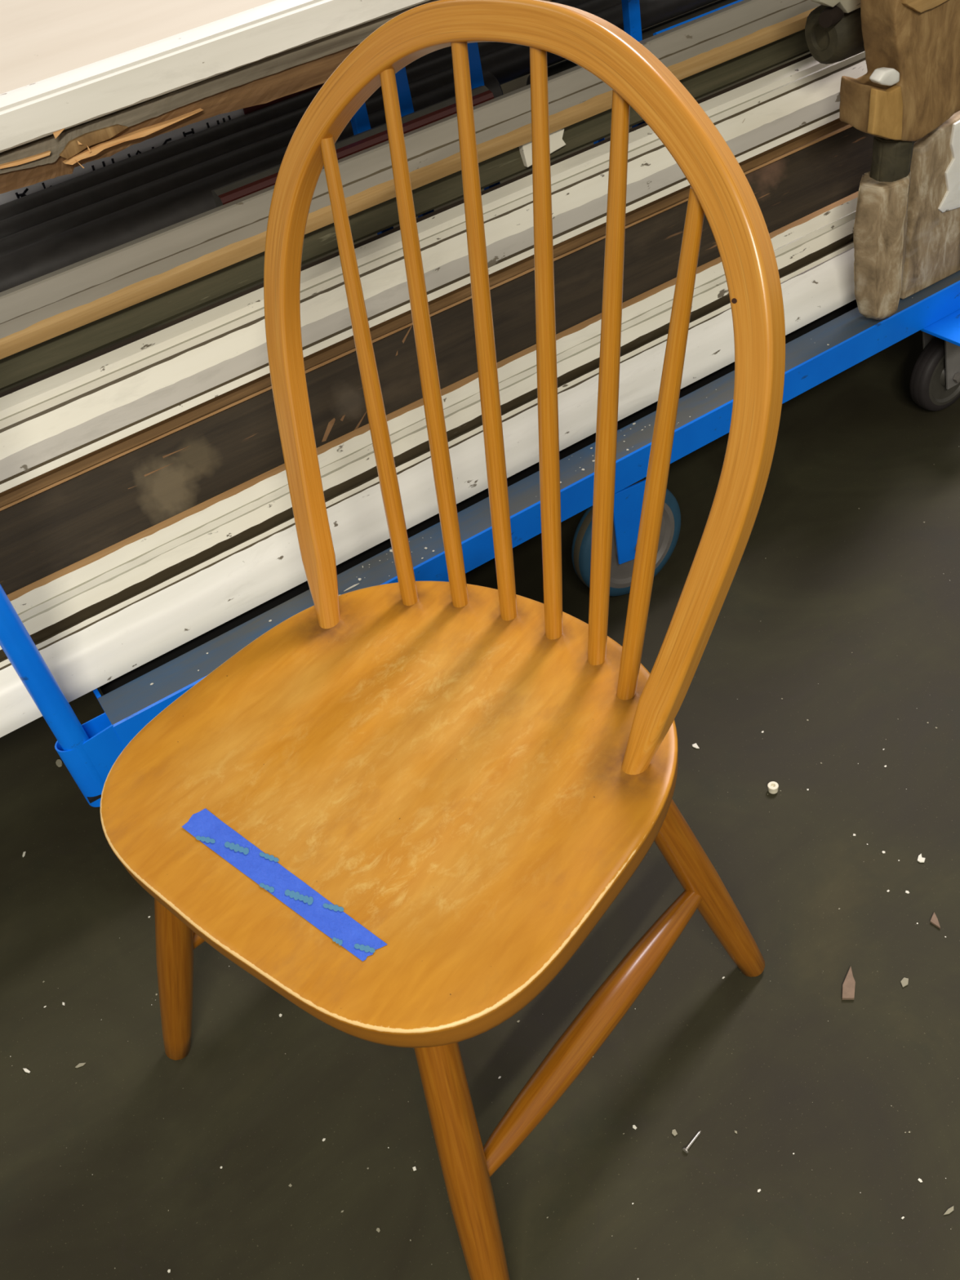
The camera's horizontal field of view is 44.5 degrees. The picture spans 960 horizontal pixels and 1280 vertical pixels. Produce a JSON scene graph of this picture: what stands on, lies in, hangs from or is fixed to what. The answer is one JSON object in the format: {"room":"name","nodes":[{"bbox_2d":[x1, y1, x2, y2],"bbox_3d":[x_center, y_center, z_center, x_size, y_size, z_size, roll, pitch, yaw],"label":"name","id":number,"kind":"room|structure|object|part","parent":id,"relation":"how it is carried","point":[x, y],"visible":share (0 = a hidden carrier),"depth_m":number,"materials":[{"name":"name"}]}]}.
{"room":"workshop","nodes":[
{"label":"workshop","id":0,"kind":"room"},
{"bbox_2d":[0,0,959,1279],"bbox_3d":[0.738,-0.037,1.747,9.000,0.050,6.200,-29,44,-18],"label":"floor","id":1,"kind":"structure","parent":0,"point":[696,1042],"depth_m":1.36,"materials":[{"name":"concrete"}]},
{"bbox_2d":[22,1068,30,1073],"bbox_3d":[-0.549,0.521,1.419,0.012,0.002,0.004,18,50,30],"label":"flake","id":2,"kind":"object","parent":1,"relation":"on","point":[26,1070],"visible":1,"depth_m":1.42,"materials":[{"name":"beige"}]},
{"bbox_2d":[55,759,62,767],"bbox_3d":[-0.649,0.190,1.811,0.009,0.003,0.016,-29,44,-18],"label":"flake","id":3,"kind":"object","parent":1,"relation":"on","point":[59,762],"visible":1,"depth_m":1.81,"materials":[{"name":"grey paint"}]},
{"bbox_2d":[75,1062,85,1067],"bbox_3d":[-0.481,0.511,1.413,0.013,0.001,0.005,-19,42,-6],"label":"flake","id":4,"kind":"object","parent":1,"relation":"on","point":[79,1064],"visible":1,"depth_m":1.41,"materials":[{"name":"beige"}]},
{"bbox_2d":[100,0,785,1279],"bbox_3d":[-0.078,0.044,1.073,0.555,0.996,0.587,24,53,34],"label":"dining chair","id":5,"kind":"object","parent":1,"relation":"on","point":[475,775],"visible":1,"depth_m":1.05,"materials":[{"name":"brown wood"}]},
{"bbox_3d":[-0.329,0.325,1.270,0.164,0.410,0.040,-13,41,0],"label":"leg","id":6,"kind":"part","parent":5,"relation":"part of","materials":[{"name":"brown wood"}]},
{"bbox_2d":[182,808,386,961],"bbox_3d":[-0.176,0.209,1.025,0.255,0.005,0.031,26,54,35],"label":"tape","id":7,"kind":"object","parent":5,"relation":"on","point":[264,869],"visible":1,"depth_m":1.02,"materials":[{"name":"blue"}]},
{"bbox_3d":[-0.076,0.118,1.120,0.517,0.033,0.481,24,53,34],"label":"seat","id":8,"kind":"part","parent":5,"relation":"part of","materials":[{"name":"brown wood"}]},
{"bbox_3d":[-0.014,0.463,1.036,0.040,0.410,0.164,-8,42,5],"label":"leg","id":9,"kind":"part","parent":5,"relation":"part of","materials":[{"name":"brown wood"}]},
{"bbox_3d":[0.217,0.232,1.234,0.157,0.410,0.040,-2,42,12],"label":"leg","id":10,"kind":"part","parent":5,"relation":"part of","materials":[{"name":"brown wood"}]},
{"bbox_2d":[0,0,959,807],"bbox_3d":[0.296,-0.848,1.851,2.520,1.150,0.882,-29,44,-18],"label":"trolley","id":11,"kind":"object","parent":1,"relation":"on","point":[89,750],"depth_m":1.66,"materials":[{"name":"blue metal"}]},
{"bbox_2d":[54,712,124,807],"bbox_3d":[-0.481,0.155,1.482,0.073,0.105,0.036,-29,44,-18],"label":"socket","id":12,"kind":"object","parent":11,"relation":"attached to","point":[89,758],"depth_m":1.46,"materials":[{"name":"blue metal"}]},
{"bbox_3d":[-0.657,-0.075,1.742,0.006,0.052,0.667,-29,44,-18],"label":"rail","id":13,"kind":"part","parent":11,"relation":"part of","materials":[{"name":"blue metal"}]},
{"bbox_2d":[0,0,429,152],"bbox_3d":[-0.097,-1.048,1.499,1.600,0.259,0.623,-29,44,-18],"label":"panelled door","id":14,"kind":"structure","parent":11,"relation":"on","point":[64,64],"depth_m":1.23,"materials":[{"name":"paint"}]},
{"bbox_3d":[-0.128,-1.062,1.497,1.540,0.226,0.579,-29,44,-18],"label":"panel","id":15,"kind":"part","parent":14,"relation":"part of","materials":[{"name":"paint"}]},
{"bbox_2d":[0,70,503,292],"bbox_3d":[-0.552,-0.504,1.561,1.375,0.068,0.068,-29,44,-18],"label":"pipe","id":16,"kind":"object","parent":11,"relation":"on","point":[42,257],"visible":0.38,"depth_m":1.56,"materials":[{"name":"black metal"}]},
{"bbox_2d":[0,0,551,194],"bbox_3d":[-0.178,-0.648,1.308,0.897,0.051,0.044,-29,44,-18],"label":"board","id":17,"kind":"object","parent":11,"relation":"on","point":[310,64],"visible":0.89,"depth_m":1.25,"materials":[{"name":"brown wood"}]},
{"bbox_2d":[0,0,590,220],"bbox_3d":[-0.248,-0.814,1.780,2.300,0.037,0.037,-29,44,-18],"label":"pipe","id":18,"kind":"object","parent":11,"relation":"on","point":[14,207],"visible":0.31,"depth_m":1.69,"materials":[{"name":"black metal"}]},
{"bbox_2d":[0,108,244,204],"bbox_3d":[-0.551,-0.682,1.680,0.492,0.060,0.003,-29,44,-18],"label":"board","id":19,"kind":"object","parent":18,"relation":"on","point":[166,138],"visible":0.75,"depth_m":1.70,"materials":[{"name":"grey wood"}]},
{"bbox_2d":[243,83,324,114],"bbox_3d":[-0.281,-0.836,1.771,0.175,0.038,0.004,-29,44,-18],"label":"scrap","id":20,"kind":"object","parent":18,"relation":"on","point":[249,109],"visible":0.02,"depth_m":1.77,"materials":[{"name":"brown wood"}]},
{"bbox_2d":[0,0,622,238],"bbox_3d":[-0.184,-0.811,1.773,2.400,0.040,0.040,-29,44,-18],"label":"pipe","id":21,"kind":"object","parent":11,"relation":"on","point":[63,206],"visible":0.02,"depth_m":1.67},
{"bbox_2d":[343,582,359,591],"bbox_3d":[-0.172,-0.070,1.572,0.024,0.002,0.003,-29,44,-18],"label":"paint sliver","id":22,"kind":"object","parent":11,"relation":"on","point":[354,585],"visible":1,"depth_m":1.57,"materials":[{"name":"beige paint"}]},
{"bbox_2d":[0,53,811,397],"bbox_3d":[0.013,-0.514,1.771,2.750,0.325,0.039,-29,44,-18],"label":"plank","id":23,"kind":"object","parent":11,"relation":"on","point":[459,202],"visible":0.12,"depth_m":1.59,"materials":[{"name":"wood"}]},
{"bbox_2d":[0,28,808,390],"bbox_3d":[-0.063,-0.632,1.631,2.650,0.060,0.051,-29,44,-18],"label":"board","id":24,"kind":"object","parent":23,"relation":"on","point":[71,345],"depth_m":1.58,"materials":[{"name":"wood"}]},
{"bbox_2d":[0,0,821,359],"bbox_3d":[-0.131,-0.630,1.575,2.500,0.069,0.064,-29,44,-18],"label":"board","id":25,"kind":"object","parent":24,"relation":"on","point":[37,311],"depth_m":1.54,"materials":[{"name":"paint"}]},
{"bbox_2d":[211,85,493,207],"bbox_3d":[-0.161,-0.655,1.571,0.416,0.038,0.032,-29,44,-18],"label":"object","id":26,"kind":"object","parent":25,"relation":"on","point":[231,192],"depth_m":1.56,"materials":[{"name":"red wood"}]},
{"bbox_3d":[0.415,-0.970,1.784,0.374,0.022,0.012,-29,44,-18],"label":"blue strip","id":27,"kind":"part","parent":25,"relation":"part of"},
{"bbox_3d":[0.088,-0.706,1.665,0.073,0.048,0.012,-29,44,-18],"label":"moulding offcut","id":28,"kind":"part","parent":24,"relation":"part of","materials":[{"name":"white wood"}]},
{"bbox_2d":[0,240,855,737],"bbox_3d":[0.152,-0.344,1.730,2.800,0.082,0.052,-29,44,-18],"label":"board","id":29,"kind":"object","parent":11,"relation":"on","point":[114,641],"depth_m":1.60,"materials":[{"name":"white paint"}]},
{"bbox_2d":[0,191,858,659],"bbox_3d":[0.098,-0.368,1.727,2.730,0.140,0.034,-29,44,-18],"label":"board","id":30,"kind":"object","parent":11,"relation":"on","point":[51,604],"visible":0.48,"depth_m":1.60,"materials":[{"name":"paint"}]},
{"bbox_2d":[0,51,866,497],"bbox_3d":[-0.177,-0.365,1.652,2.225,0.329,0.065,-29,44,-18],"label":"trim","id":31,"kind":"structure","parent":11,"relation":"on","point":[50,425],"depth_m":1.57,"materials":[{"name":"beige paint"}]},
{"bbox_2d":[0,118,914,595],"bbox_3d":[0.108,-0.477,1.729,2.850,0.294,0.068,-29,44,-18],"label":"plank","id":32,"kind":"object","parent":11,"relation":"on","point":[53,522],"visible":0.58,"depth_m":1.59,"materials":[{"name":"brown wood"}]},
{"bbox_3d":[0.367,-0.636,2.118,2.438,0.010,0.780,-29,44,-18],"label":"deck panel","id":33,"kind":"part","parent":11,"relation":"part of","materials":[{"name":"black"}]},
{"bbox_2d":[150,338,829,684],"bbox_3d":[0.121,-0.261,1.708,1.324,0.001,0.103,-29,44,-18],"label":"crumbs","id":34,"kind":"object","parent":11,"relation":"on","point":[593,460],"visible":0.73,"depth_m":1.62,"materials":[{"name":"beige paint"}]},
{"bbox_3d":[0.553,-0.460,1.857,2.448,0.052,0.064,-29,44,-18],"label":"rail","id":35,"kind":"part","parent":11,"relation":"part of","materials":[{"name":"blue metal"}]},
{"bbox_2d":[526,0,737,85],"bbox_3d":[0.509,-1.110,2.044,1.005,0.068,0.068,-29,44,-18],"label":"pipe","id":36,"kind":"object","parent":11,"relation":"on","point":[562,66],"visible":0.14,"depth_m":1.95,"materials":[{"name":"grey metal"}]},
{"bbox_2d":[0,0,717,255],"bbox_3d":[-0.179,-0.769,1.742,2.350,0.047,0.047,-29,44,-18],"label":"pipe","id":37,"kind":"object","parent":36,"relation":"on","point":[510,63],"visible":0.35,"depth_m":1.68,"materials":[{"name":"black metal"}]},
{"bbox_2d":[806,0,863,64],"bbox_3d":[0.680,-0.988,1.714,0.589,0.144,0.086,-29,44,-18],"label":"roller","id":38,"kind":"object","parent":11,"relation":"on","point":[833,28],"visible":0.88,"depth_m":1.65,"materials":[{"name":"rubber"}]},
{"bbox_3d":[0.602,-0.588,1.768,0.088,0.220,0.070,-29,44,-18],"label":"foot post","id":39,"kind":"part","parent":11,"relation":"part of","materials":[{"name":"brown wood"}]},
{"bbox_3d":[0.620,-0.717,1.689,0.241,0.507,0.087,-29,44,-18],"label":"carved bracket","id":40,"kind":"part","parent":11,"relation":"part of","materials":[{"name":"brown wood"}]},
{"bbox_2d":[900,111,959,298],"bbox_3d":[0.744,-0.705,1.834,0.241,0.270,0.045,-29,44,-18],"label":"board","id":41,"kind":"object","parent":11,"relation":"on","point":[932,249],"visible":0.94,"depth_m":1.80,"materials":[{"name":"brown wood"}]},
{"bbox_3d":[0.790,-0.511,1.898,0.120,0.006,0.090,-29,44,-18],"label":"gusset plate","id":42,"kind":"part","parent":11,"relation":"part of","materials":[{"name":"blue metal"}]},
{"bbox_2d":[11,507,951,1268],"bbox_3d":[0.298,0.349,1.393,2.496,0.001,0.992,-29,44,-18],"label":"flakes","id":43,"kind":"object","parent":1,"relation":"on","point":[517,1021],"depth_m":1.26,"materials":[{"name":"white paint"}]},
{"bbox_2d":[44,683,946,1279],"bbox_3d":[0.300,0.338,1.406,2.475,0.001,0.979,-29,44,-18],"label":"crumbs","id":44,"kind":"object","parent":1,"relation":"on","point":[634,1126],"visible":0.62,"depth_m":1.34,"materials":[{"name":"beige"}]},
{"bbox_2d":[671,1128,677,1136],"bbox_3d":[0.204,0.516,1.231,0.006,0.001,0.007,-29,44,-18],"label":"flake","id":45,"kind":"object","parent":1,"relation":"on","point":[674,1133],"visible":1,"depth_m":1.23,"materials":[{"name":"yellow"}]},
{"bbox_2d":[682,1130,701,1153],"bbox_3d":[0.221,0.520,1.221,0.007,0.007,0.028,22,52,33],"label":"nail","id":46,"kind":"object","parent":1,"relation":"on","point":[696,1135],"visible":1,"depth_m":1.22,"materials":[{"name":"silver metal"}]},
{"bbox_2d":[692,742,699,748],"bbox_3d":[0.297,0.147,1.617,0.007,0.002,0.011,-19,42,-7],"label":"flake","id":47,"kind":"object","parent":1,"relation":"on","point":[695,745],"visible":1,"depth_m":1.62,"materials":[{"name":"beige paint"}]},
{"bbox_2d":[767,781,778,794],"bbox_3d":[0.384,0.194,1.536,0.014,0.010,0.014,-29,44,-18],"label":"plug","id":48,"kind":"object","parent":1,"relation":"on","point":[772,786],"visible":1,"depth_m":1.53,"materials":[{"name":"beige plastic"}]},
{"bbox_2d":[841,967,855,999],"bbox_3d":[0.415,0.386,1.320,0.013,0.004,0.042,4,44,19],"label":"chip","id":49,"kind":"object","parent":1,"relation":"on","point":[848,986],"visible":1,"depth_m":1.31,"materials":[{"name":"beige wood"}]},
{"bbox_2d":[900,977,908,986],"bbox_3d":[0.474,0.382,1.310,0.013,0.002,0.009,-29,44,-18],"label":"flake","id":50,"kind":"object","parent":1,"relation":"on","point":[904,981],"visible":1,"depth_m":1.31,"materials":[{"name":"yellow"}]},
{"bbox_2d":[917,853,924,862],"bbox_3d":[0.536,0.265,1.424,0.008,0.002,0.013,11,47,25],"label":"flake","id":51,"kind":"object","parent":1,"relation":"on","point":[920,859],"visible":1,"depth_m":1.42,"materials":[{"name":"beige"}]},
{"bbox_2d":[929,911,940,928],"bbox_3d":[0.526,0.325,1.359,0.009,0.003,0.022,-6,42,8],"label":"chip","id":52,"kind":"object","parent":1,"relation":"on","point":[934,920],"visible":1,"depth_m":1.36,"materials":[{"name":"beige wood"}]},
{"bbox_2d":[943,1205,953,1214],"bbox_3d":[0.452,0.550,1.130,0.014,0.001,0.004,-29,44,-18],"label":"flake","id":53,"kind":"object","parent":1,"relation":"on","point":[950,1210],"visible":1,"depth_m":1.13,"materials":[{"name":"yellow"}]}
]}

